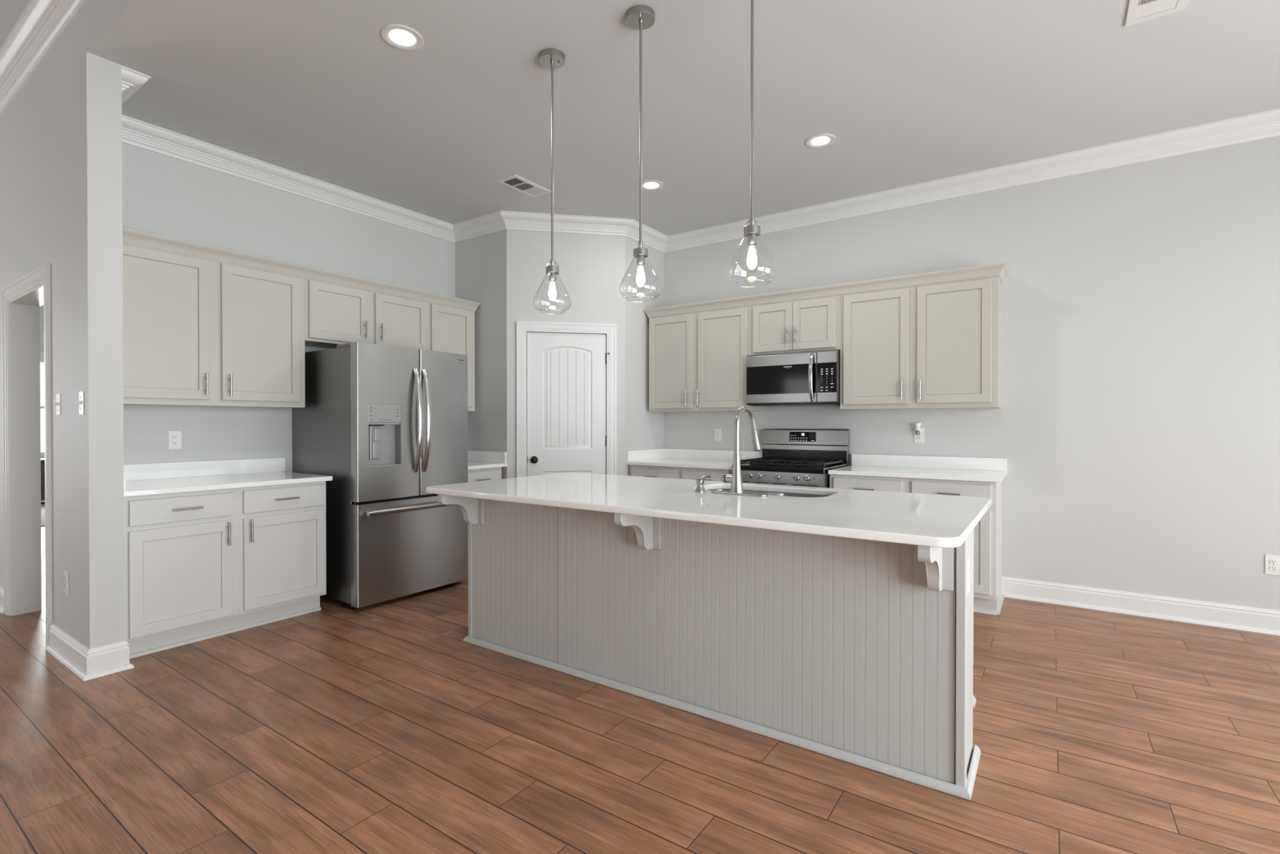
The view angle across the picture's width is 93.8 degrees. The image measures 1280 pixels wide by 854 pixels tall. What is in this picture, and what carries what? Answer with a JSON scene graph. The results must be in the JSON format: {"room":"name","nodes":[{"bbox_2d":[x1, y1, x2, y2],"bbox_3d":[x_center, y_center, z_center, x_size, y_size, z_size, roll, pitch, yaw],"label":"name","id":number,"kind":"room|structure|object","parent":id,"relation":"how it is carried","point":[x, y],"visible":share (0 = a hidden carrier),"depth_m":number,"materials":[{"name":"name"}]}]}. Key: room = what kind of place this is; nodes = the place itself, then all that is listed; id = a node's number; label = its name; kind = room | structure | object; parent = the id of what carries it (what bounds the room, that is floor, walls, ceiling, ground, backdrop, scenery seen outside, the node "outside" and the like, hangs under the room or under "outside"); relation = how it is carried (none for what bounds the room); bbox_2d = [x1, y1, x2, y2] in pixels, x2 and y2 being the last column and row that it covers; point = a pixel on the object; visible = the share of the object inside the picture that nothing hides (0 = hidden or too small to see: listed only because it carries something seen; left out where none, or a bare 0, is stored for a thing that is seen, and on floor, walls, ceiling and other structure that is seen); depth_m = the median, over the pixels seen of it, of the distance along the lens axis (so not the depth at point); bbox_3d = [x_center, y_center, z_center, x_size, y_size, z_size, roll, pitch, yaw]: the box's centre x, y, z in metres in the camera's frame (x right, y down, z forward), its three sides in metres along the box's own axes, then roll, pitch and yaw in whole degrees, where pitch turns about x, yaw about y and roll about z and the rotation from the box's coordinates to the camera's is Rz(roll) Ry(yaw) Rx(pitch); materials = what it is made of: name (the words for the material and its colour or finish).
{"room":"kitchen","nodes":[
{"label":"kitchen","id":0,"kind":"room"},
{"bbox_2d":[0,0,30,48],"bbox_3d":[-3.500,-2.232,0.236,11.950,0.100,5.345,0,0,35],"label":"ceiling","id":1,"kind":"structure","parent":0,"point":[11,11],"depth_m":3.19,"materials":[{"name":"paint"}]},
{"bbox_2d":[40,304,44,500],"bbox_3d":[-9.425,-0.853,10.202,0.100,4.100,4.075,0,0,35],"label":"wall","id":2,"kind":"structure","parent":0,"point":[42,308],"depth_m":9.71,"materials":[{"name":"paint"}]},
{"bbox_2d":[40,351,44,457],"bbox_3d":[-9.741,-0.359,9.613,0.050,1.720,1.640,0,0,35],"label":"trim","id":3,"kind":"structure","parent":2,"relation":"attached to","point":[42,353],"depth_m":9.69,"materials":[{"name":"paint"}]},
{"bbox_2d":[40,359,44,455],"bbox_3d":[-9.803,-0.320,9.655,0.080,1.560,1.400,0,0,35],"label":"window","id":4,"kind":"structure","parent":2,"relation":"in","point":[41,360],"depth_m":9.73,"materials":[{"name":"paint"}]},
{"bbox_2d":[40,499,44,526],"bbox_3d":[-8.032,1.197,9.196,3.350,0.012,3.975,0,0,35],"label":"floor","id":5,"kind":"structure","parent":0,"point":[42,502],"depth_m":8.32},
{"bbox_2d":[40,457,44,499],"bbox_3d":[-9.265,0.845,9.474,0.480,0.690,1.240,0,0,35],"label":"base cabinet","id":6,"kind":"object","parent":5,"relation":"on","point":[42,460],"visible":0.02,"depth_m":9.21,"materials":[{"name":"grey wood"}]},
{"bbox_2d":[0,52,124,648],"bbox_3d":[-6.674,-0.495,5.756,9.675,3.440,0.135,0,0,35],"label":"wall","id":7,"kind":"structure","parent":0,"point":[61,156],"depth_m":3.07,"materials":[{"name":"paint"}]},
{"bbox_2d":[0,586,4,613],"bbox_3d":[-5.563,1.159,4.902,3.285,0.142,0.030,0,0,35],"label":"baseboard","id":8,"kind":"structure","parent":7,"relation":"attached to","point":[2,589],"depth_m":4.02,"materials":[{"name":"paint"}]},
{"bbox_2d":[8,283,43,615],"bbox_3d":[-3.710,0.207,3.722,0.910,2.060,0.143,0,0,35],"label":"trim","id":9,"kind":"structure","parent":7,"relation":"attached to","point":[24,308],"depth_m":3.97,"materials":[{"name":"paint"}]},
{"bbox_2d":[1,263,52,646],"bbox_3d":[-3.754,0.163,3.657,1.090,2.150,0.021,0,0,35],"label":"trim","id":10,"kind":"structure","parent":7,"relation":"attached to","point":[40,275],"depth_m":3.50,"materials":[{"name":"paint"}]},
{"bbox_2d":[0,0,89,118],"bbox_3d":[-2.061,-2.135,2.417,11.850,0.120,0.122,0,0,35],"label":"trim","id":11,"kind":"structure","parent":7,"relation":"attached to","point":[42,24],"depth_m":3.31,"materials":[{"name":"paint"}]},
{"bbox_2d":[53,393,61,415],"bbox_3d":[-3.169,-0.122,3.253,0.071,0.117,0.020,0,0,35],"label":"light switch","id":12,"kind":"object","parent":7,"relation":"attached to","point":[57,403],"visible":1,"depth_m":3.25,"materials":[{"name":"white plastic"}]},
{"bbox_2d":[63,569,68,594],"bbox_3d":[-3.056,0.825,3.188,0.071,0.117,0.009,0,0,35],"label":"wall outlet","id":13,"kind":"object","parent":7,"relation":"attached to","point":[65,572],"visible":1,"depth_m":3.18,"materials":[{"name":"white plastic"}]},
{"bbox_2d":[76,391,84,414],"bbox_3d":[-2.819,-0.121,3.013,0.071,0.117,0.020,0,0,35],"label":"light switch","id":14,"kind":"object","parent":7,"relation":"attached to","point":[81,402],"visible":1,"depth_m":3.01,"materials":[{"name":"white plastic"}]},
{"bbox_2d":[45,622,133,680],"bbox_3d":[-2.959,1.169,3.211,0.717,0.142,0.195,0,0,35],"label":"baseboard","id":15,"kind":"structure","parent":7,"relation":"attached to","point":[87,664],"depth_m":3.04,"materials":[{"name":"paint"}]},
{"bbox_2d":[121,65,151,104],"bbox_3d":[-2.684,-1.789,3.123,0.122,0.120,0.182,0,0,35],"label":"trim","id":16,"kind":"structure","parent":7,"relation":"attached to","point":[130,77],"depth_m":3.12,"materials":[{"name":"paint"}]},
{"bbox_2d":[121,142,527,476],"bbox_3d":[-2.130,-0.317,5.247,0.120,3.090,4.175,0,0,35],"label":"wall","id":17,"kind":"structure","parent":0,"point":[163,195],"depth_m":4.21,"materials":[{"name":"paint"}]},
{"bbox_2d":[168,431,182,448],"bbox_3d":[-3.002,0.084,3.868,0.009,0.117,0.071,0,0,35],"label":"wall outlet","id":18,"kind":"object","parent":17,"relation":"attached to","point":[175,437],"visible":1,"depth_m":3.87,"materials":[{"name":"white plastic"}]},
{"bbox_2d":[172,440,178,444],"bbox_3d":[-3.000,0.104,3.867,0.004,0.029,0.033,0,0,35],"label":"receptacle","id":19,"kind":"object","parent":18,"relation":"attached to","point":[174,442],"depth_m":3.87,"materials":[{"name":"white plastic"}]},
{"bbox_2d":[172,435,178,439],"bbox_3d":[-3.000,0.065,3.867,0.004,0.029,0.033,0,0,35],"label":"receptacle","id":20,"kind":"object","parent":18,"relation":"attached to","point":[174,437],"depth_m":3.87,"materials":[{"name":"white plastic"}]},
{"bbox_2d":[124,457,284,480],"bbox_3d":[-2.931,0.278,3.961,0.020,0.100,1.102,0,0,35],"label":"backsplash","id":21,"kind":"structure","parent":17,"relation":"attached to","point":[134,472],"depth_m":3.97,"materials":[{"name":"white stone"}]},
{"bbox_2d":[122,243,305,408],"bbox_3d":[-2.790,-0.592,3.841,0.386,0.914,1.112,0,0,35],"label":"upper cabinet","id":22,"kind":"object","parent":17,"relation":"attached to","point":[197,331],"visible":0.9,"depth_m":3.72,"materials":[{"name":"paint"}]},
{"bbox_2d":[122,227,480,311],"bbox_3d":[-2.357,-1.086,4.480,0.370,0.078,2.659,0,0,35],"label":"crown molding","id":23,"kind":"structure","parent":22,"relation":"attached to","point":[130,237],"depth_m":4.06,"materials":[{"name":"paint"}]},
{"bbox_2d":[121,114,454,242],"bbox_3d":[-2.458,-1.798,4.548,0.122,0.120,2.665,0,0,35],"label":"trim","id":24,"kind":"structure","parent":17,"relation":"attached to","point":[135,132],"depth_m":4.27,"materials":[{"name":"paint"}]},
{"bbox_2d":[304,278,427,350],"bbox_3d":[-2.188,-0.834,4.713,0.386,0.440,1.008,0,0,35],"label":"upper cabinet","id":25,"kind":"object","parent":17,"relation":"attached to","point":[335,314],"visible":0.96,"depth_m":4.54,"materials":[{"name":"paint"}]},
{"bbox_2d":[427,302,475,411],"bbox_3d":[-1.776,-0.601,5.346,0.350,0.914,0.498,0,0,35],"label":"upper cabinet","id":26,"kind":"object","parent":17,"relation":"attached to","point":[450,329],"visible":0.46,"depth_m":5.27,"materials":[{"name":"paint"}]},
{"bbox_2d":[455,229,506,479],"bbox_3d":[-1.437,-0.319,5.532,0.700,3.090,0.100,0,0,35],"label":"wall","id":27,"kind":"structure","parent":0,"point":[481,262],"depth_m":5.43,"materials":[{"name":"paint"}]},
{"bbox_2d":[453,210,506,243],"bbox_3d":[-1.479,-1.803,5.417,0.750,0.120,0.122,0,0,35],"label":"trim","id":28,"kind":"structure","parent":27,"relation":"attached to","point":[491,223],"depth_m":5.39,"materials":[{"name":"paint"}]},
{"bbox_2d":[506,229,625,478],"bbox_3d":[-0.665,-0.319,5.438,1.058,3.090,0.100,0,0,-10],"label":"wall","id":29,"kind":"structure","parent":0,"point":[592,267],"depth_m":5.38,"materials":[{"name":"paint"}]},
{"bbox_2d":[516,320,616,477],"bbox_3d":[-0.653,0.145,5.381,0.892,2.163,0.021,0,0,-10],"label":"trim","id":30,"kind":"structure","parent":29,"relation":"attached to","point":[522,326],"depth_m":5.36,"materials":[{"name":"paint"}]},
{"bbox_2d":[500,210,632,235],"bbox_3d":[-0.645,-1.803,5.319,1.159,0.120,0.122,0,0,-10],"label":"trim","id":31,"kind":"structure","parent":29,"relation":"attached to","point":[515,220],"depth_m":5.31,"materials":[{"name":"paint"}]},
{"bbox_2d":[526,332,609,475],"bbox_3d":[-0.642,0.185,5.388,0.738,2.059,0.116,0,0,-10],"label":"door","id":32,"kind":"structure","parent":29,"relation":"in","point":[566,371],"depth_m":5.40,"materials":[{"name":"paint"}]},
{"bbox_2d":[0,526,1279,853],"bbox_3d":[-4.214,1.279,3.365,16.650,0.080,9.655,0,0,35],"label":"floor","id":33,"kind":"structure","parent":0,"point":[376,728],"depth_m":2.27,"materials":[{"name":"brown wood"}]},
{"bbox_2d":[124,480,326,658],"bbox_3d":[-2.657,0.798,3.739,0.723,0.878,1.075,0,0,35],"label":"base cabinet","id":34,"kind":"object","parent":33,"relation":"on","point":[201,565],"visible":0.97,"depth_m":3.48,"materials":[{"name":"paint"}]},
{"bbox_2d":[124,457,332,497],"bbox_3d":[-2.651,0.294,3.757,0.714,0.130,1.121,0,0,35],"label":"countertop","id":35,"kind":"structure","parent":34,"relation":"on","point":[154,478],"depth_m":3.80,"materials":[{"name":"white stone"}]},
{"bbox_2d":[293,342,467,609],"bbox_3d":[-1.927,0.332,4.564,0.934,1.800,0.933,0,0,35],"label":"refrigerator","id":36,"kind":"object","parent":33,"relation":"on","point":[388,424],"visible":0.98,"depth_m":4.21,"materials":[{"name":"grey metal"}]},
{"bbox_2d":[467,466,501,482],"bbox_3d":[-1.612,0.789,5.258,0.723,0.878,0.492,0,0,35],"label":"base cabinet","id":37,"kind":"object","parent":33,"relation":"on","point":[488,473],"visible":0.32,"depth_m":5.10,"materials":[{"name":"paint"}]},
{"bbox_2d":[467,450,507,469],"bbox_3d":[-1.615,0.285,5.263,0.714,0.130,0.548,0,0,35],"label":"countertop","id":38,"kind":"structure","parent":37,"relation":"on","point":[476,459],"depth_m":5.34,"materials":[{"name":"white stone"}]},
{"bbox_2d":[629,464,731,481],"bbox_3d":[0.498,0.787,5.453,1.062,0.878,0.663,0,0,35],"label":"base cabinet","id":39,"kind":"object","parent":33,"relation":"on","point":[695,473],"visible":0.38,"depth_m":5.23,"materials":[{"name":"paint"}]},
{"bbox_2d":[626,448,761,469],"bbox_3d":[0.497,0.284,5.461,1.073,0.125,0.649,0,0,35],"label":"countertop","id":40,"kind":"structure","parent":39,"relation":"on","point":[684,458],"depth_m":5.60,"materials":[{"name":"white stone"}]},
{"bbox_2d":[437,489,981,799],"bbox_3d":[0.246,0.802,3.035,2.589,0.878,1.192,0,0,35],"label":"kitchen island","id":41,"kind":"object","parent":33,"relation":"on","point":[860,651],"visible":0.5,"depth_m":2.48,"materials":[{"name":"paint"}]},
{"bbox_2d":[425,472,991,547],"bbox_3d":[0.227,0.347,3.054,2.625,0.031,1.225,0,0,35],"label":"island countertop","id":42,"kind":"structure","parent":41,"relation":"on","point":[943,521],"depth_m":2.64,"materials":[{"name":"white stone"}]},
{"bbox_2d":[694,475,711,492],"bbox_3d":[0.321,0.289,3.076,0.052,0.084,0.100,0,0,35],"label":"soap dispenser","id":43,"kind":"object","parent":42,"relation":"on","point":[700,488],"visible":1,"depth_m":3.04,"materials":[{"name":"silver metal"}]},
{"bbox_2d":[711,404,768,496],"bbox_3d":[0.554,0.110,3.052,0.299,0.442,0.300,0,0,35],"label":"faucet","id":44,"kind":"object","parent":42,"relation":"on","point":[736,487],"visible":1,"depth_m":2.96,"materials":[{"name":"silver metal"}]},
{"bbox_2d":[707,488,828,497],"bbox_3d":[0.641,0.459,3.140,0.780,0.194,0.405,0,0,35],"label":"sink","id":45,"kind":"object","parent":42,"relation":"in","point":[729,490],"visible":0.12,"depth_m":3.25,"materials":[{"name":"silver metal"}]},
{"bbox_2d":[967,557,969,593],"bbox_3d":[1.156,0.526,2.111,0.009,0.117,0.071,0,0,35],"label":"wall outlet","id":46,"kind":"object","parent":41,"relation":"attached to","point":[968,558],"visible":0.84,"depth_m":2.11,"materials":[{"name":"white plastic"}]},
{"bbox_2d":[731,428,849,488],"bbox_3d":[1.226,0.625,4.899,0.757,1.210,0.730,0,0,35],"label":"gas range","id":47,"kind":"object","parent":33,"relation":"on","point":[789,456],"visible":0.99,"depth_m":4.97,"materials":[{"name":"grey metal"}]},
{"bbox_2d":[732,462,847,474],"bbox_3d":[1.226,0.327,4.897,0.757,0.038,0.595,0,0,35],"label":"cooktop","id":48,"kind":"object","parent":47,"relation":"in","point":[761,468],"depth_m":4.67,"materials":[{"name":"black metal"}]},
{"bbox_2d":[829,474,1004,615],"bbox_3d":[2.025,0.794,4.404,1.089,0.878,0.665,0,0,35],"label":"base cabinet","id":49,"kind":"object","parent":33,"relation":"on","point":[988,597],"visible":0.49,"depth_m":3.98,"materials":[{"name":"paint"}]},
{"bbox_2d":[828,453,1007,482],"bbox_3d":[2.034,0.289,4.404,1.101,0.123,0.649,0,0,35],"label":"countertop","id":50,"kind":"structure","parent":49,"relation":"on","point":[944,468],"depth_m":4.45,"materials":[{"name":"white stone"}]},
{"bbox_2d":[625,236,663,475],"bbox_3d":[0.010,-0.321,5.786,0.100,3.090,0.662,0,0,35],"label":"wall","id":51,"kind":"structure","parent":0,"point":[644,428],"depth_m":5.68,"materials":[{"name":"paint"}]},
{"bbox_2d":[625,218,667,253],"bbox_3d":[0.087,-1.805,5.693,0.122,0.120,0.712,0,0,35],"label":"trim","id":52,"kind":"structure","parent":51,"relation":"attached to","point":[653,238],"depth_m":5.68,"materials":[{"name":"paint"}]},
{"bbox_2d":[40,0,1279,235],"bbox_3d":[0.971,-2.074,3.022,7.740,0.450,4.310,0,0,35],"label":"ceiling","id":53,"kind":"structure","parent":0,"point":[909,92],"depth_m":3.28,"materials":[{"name":"paint"}]},
{"bbox_2d":[381,24,423,50],"bbox_3d":[-1.126,-1.847,2.842,0.188,0.013,0.188,0,0,35],"label":"recessed light","id":54,"kind":"object","parent":53,"relation":"in","point":[399,39],"visible":1,"depth_m":2.84,"materials":[{"name":"plastic"}]},
{"bbox_2d":[495,174,551,197],"bbox_3d":[-0.894,-1.855,4.621,0.204,0.008,0.386,0,0,35],"label":"ceiling vent","id":55,"kind":"object","parent":53,"relation":"in","point":[515,182],"visible":0.99,"depth_m":4.61,"materials":[{"name":"metal"}]},
{"bbox_2d":[533,48,571,314],"bbox_3d":[-0.438,-1.211,2.991,0.190,1.276,0.190,0,0,-1],"label":"pendant light","id":56,"kind":"object","parent":53,"relation":"hanging from","point":[553,59],"visible":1,"depth_m":2.98,"materials":[{"name":"silver metal"}]},
{"bbox_2d":[548,271,555,281],"bbox_3d":[-0.438,-0.750,2.994,0.038,0.040,0.038,0,0,-1],"label":"socket","id":57,"kind":"object","parent":56,"relation":"attached to","point":[552,275],"depth_m":2.98,"materials":[{"name":"metal"}]},
{"bbox_2d":[619,4,662,302],"bbox_3d":[0.003,-1.209,2.688,0.190,1.276,0.190,0,0,4],"label":"pendant light","id":58,"kind":"object","parent":53,"relation":"hanging from","point":[639,17],"visible":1,"depth_m":2.68,"materials":[{"name":"clear glass"}]},
{"bbox_2d":[636,254,644,265],"bbox_3d":[0.003,-0.749,2.690,0.038,0.040,0.038,0,0,4],"label":"socket","id":59,"kind":"object","parent":58,"relation":"attached to","point":[640,258],"depth_m":2.67,"materials":[{"name":"metal"}]},
{"bbox_2d":[642,180,663,190],"bbox_3d":[0.086,-1.858,4.605,0.188,0.013,0.188,0,0,35],"label":"recessed light","id":60,"kind":"object","parent":53,"relation":"in","point":[651,185],"visible":0.89,"depth_m":4.60,"materials":[{"name":"plastic"}]},
{"bbox_2d":[728,0,776,287],"bbox_3d":[0.446,-1.207,2.383,0.190,1.276,0.190,0,0,17],"label":"pendant light","id":61,"kind":"object","parent":53,"relation":"hanging from","point":[751,232],"visible":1,"depth_m":2.38,"materials":[{"name":"clear glass"}]},
{"bbox_2d":[746,232,756,245],"bbox_3d":[0.446,-0.747,2.385,0.038,0.040,0.038,0,0,17],"label":"socket","id":62,"kind":"object","parent":61,"relation":"attached to","point":[751,237],"depth_m":2.37,"materials":[{"name":"metal"}]},
{"bbox_2d":[805,133,835,147],"bbox_3d":[1.169,-1.853,3.879,0.188,0.013,0.188,0,0,35],"label":"recessed light","id":63,"kind":"object","parent":53,"relation":"in","point":[820,142],"visible":1,"depth_m":3.87,"materials":[{"name":"plastic"}]},
{"bbox_2d":[1124,0,1187,26],"bbox_3d":[2.205,-1.842,2.538,0.204,0.008,0.386,0,0,35],"label":"ceiling vent","id":64,"kind":"object","parent":53,"relation":"in","point":[1139,11],"visible":1,"depth_m":2.64,"materials":[{"name":"metal"}]},
{"bbox_2d":[663,136,1279,610],"bbox_3d":[2.213,-0.314,4.733,7.620,3.090,0.100,0,0,35],"label":"wall","id":65,"kind":"structure","parent":0,"point":[1136,426],"depth_m":4.03,"materials":[{"name":"paint"}]},
{"bbox_2d":[648,306,764,412],"bbox_3d":[0.591,-0.596,5.552,1.036,0.901,0.386,0,0,35],"label":"upper cabinet","id":66,"kind":"object","parent":65,"relation":"attached to","point":[698,361],"visible":0.98,"depth_m":5.40,"materials":[{"name":"paint"}]},
{"bbox_2d":[643,262,1008,318],"bbox_3d":[1.353,-1.077,5.035,2.954,0.078,0.370,0,0,35],"label":"crown molding","id":67,"kind":"structure","parent":66,"relation":"attached to","point":[1000,269],"depth_m":4.67,"materials":[{"name":"paint"}]},
{"bbox_2d":[664,448,761,460],"bbox_3d":[0.683,0.267,5.715,1.054,0.095,0.020,0,0,35],"label":"backsplash","id":68,"kind":"structure","parent":65,"relation":"attached to","point":[713,455],"depth_m":5.72,"materials":[{"name":"white stone"}]},
{"bbox_2d":[714,428,721,440],"bbox_3d":[0.738,0.072,5.684,0.071,0.117,0.009,0,0,35],"label":"wall outlet","id":69,"kind":"object","parent":65,"relation":"attached to","point":[717,432],"visible":1,"depth_m":5.68,"materials":[{"name":"white plastic"}]},
{"bbox_2d":[749,295,839,355],"bbox_3d":[1.335,-0.828,5.039,0.768,0.430,0.386,0,0,35],"label":"upper cabinet","id":70,"kind":"object","parent":65,"relation":"attached to","point":[813,324],"visible":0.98,"depth_m":4.89,"materials":[{"name":"paint"}]},
{"bbox_2d":[746,349,839,406],"bbox_3d":[1.313,-0.394,5.008,0.760,0.430,0.463,0,0,35],"label":"microwave","id":71,"kind":"object","parent":70,"relation":"attached to","point":[807,378],"visible":1,"depth_m":4.85,"materials":[{"name":"grey metal"}]},
{"bbox_2d":[914,427,924,442],"bbox_3d":[2.185,0.065,4.688,0.071,0.117,0.009,0,0,35],"label":"wall outlet","id":72,"kind":"object","parent":65,"relation":"attached to","point":[919,437],"visible":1,"depth_m":4.68,"materials":[{"name":"white plastic"}]},
{"bbox_2d":[914,422,920,435],"bbox_3d":[2.162,0.015,4.664,0.050,0.095,0.056,0,0,35],"label":"air freshener","id":73,"kind":"object","parent":72,"relation":"attached to","point":[917,424],"visible":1,"depth_m":4.65,"materials":[{"name":"white plastic"}]},
{"bbox_2d":[840,275,1001,409],"bbox_3d":[2.092,-0.589,4.519,1.068,0.901,0.386,0,0,35],"label":"upper cabinet","id":74,"kind":"object","parent":65,"relation":"attached to","point":[937,345],"visible":1,"depth_m":4.36,"materials":[{"name":"paint"}]},
{"bbox_2d":[851,453,1007,471],"bbox_3d":[2.212,0.273,4.663,1.101,0.093,0.020,0,0,35],"label":"backsplash","id":75,"kind":"structure","parent":65,"relation":"attached to","point":[887,460],"depth_m":4.62,"materials":[{"name":"white stone"}]},
{"bbox_2d":[664,108,1279,253],"bbox_3d":[2.706,-1.796,4.250,6.072,0.120,0.122,0,0,35],"label":"trim","id":76,"kind":"structure","parent":65,"relation":"attached to","point":[1266,124],"depth_m":4.26,"materials":[{"name":"paint"}]},
{"bbox_2d":[1002,576,1279,635],"bbox_3d":[3.937,1.168,3.477,3.146,0.142,0.030,0,0,35],"label":"baseboard","id":77,"kind":"structure","parent":65,"relation":"attached to","point":[1256,620],"depth_m":3.91,"materials":[{"name":"paint"}]},
{"bbox_2d":[1265,554,1279,575],"bbox_3d":[3.793,0.826,3.587,0.071,0.117,0.009,0,0,35],"label":"wall outlet","id":78,"kind":"object","parent":65,"relation":"attached to","point":[1272,562],"visible":1,"depth_m":3.59,"materials":[{"name":"white plastic"}]},
{"bbox_2d":[1269,565,1277,570],"bbox_3d":[3.792,0.845,3.585,0.033,0.029,0.004,0,0,35],"label":"receptacle","id":79,"kind":"object","parent":78,"relation":"attached to","point":[1271,567],"depth_m":3.58,"materials":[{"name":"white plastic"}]},
{"bbox_2d":[1269,559,1277,564],"bbox_3d":[3.792,0.806,3.585,0.033,0.029,0.004,0,0,35],"label":"receptacle","id":80,"kind":"object","parent":78,"relation":"attached to","point":[1271,561],"depth_m":3.58,"materials":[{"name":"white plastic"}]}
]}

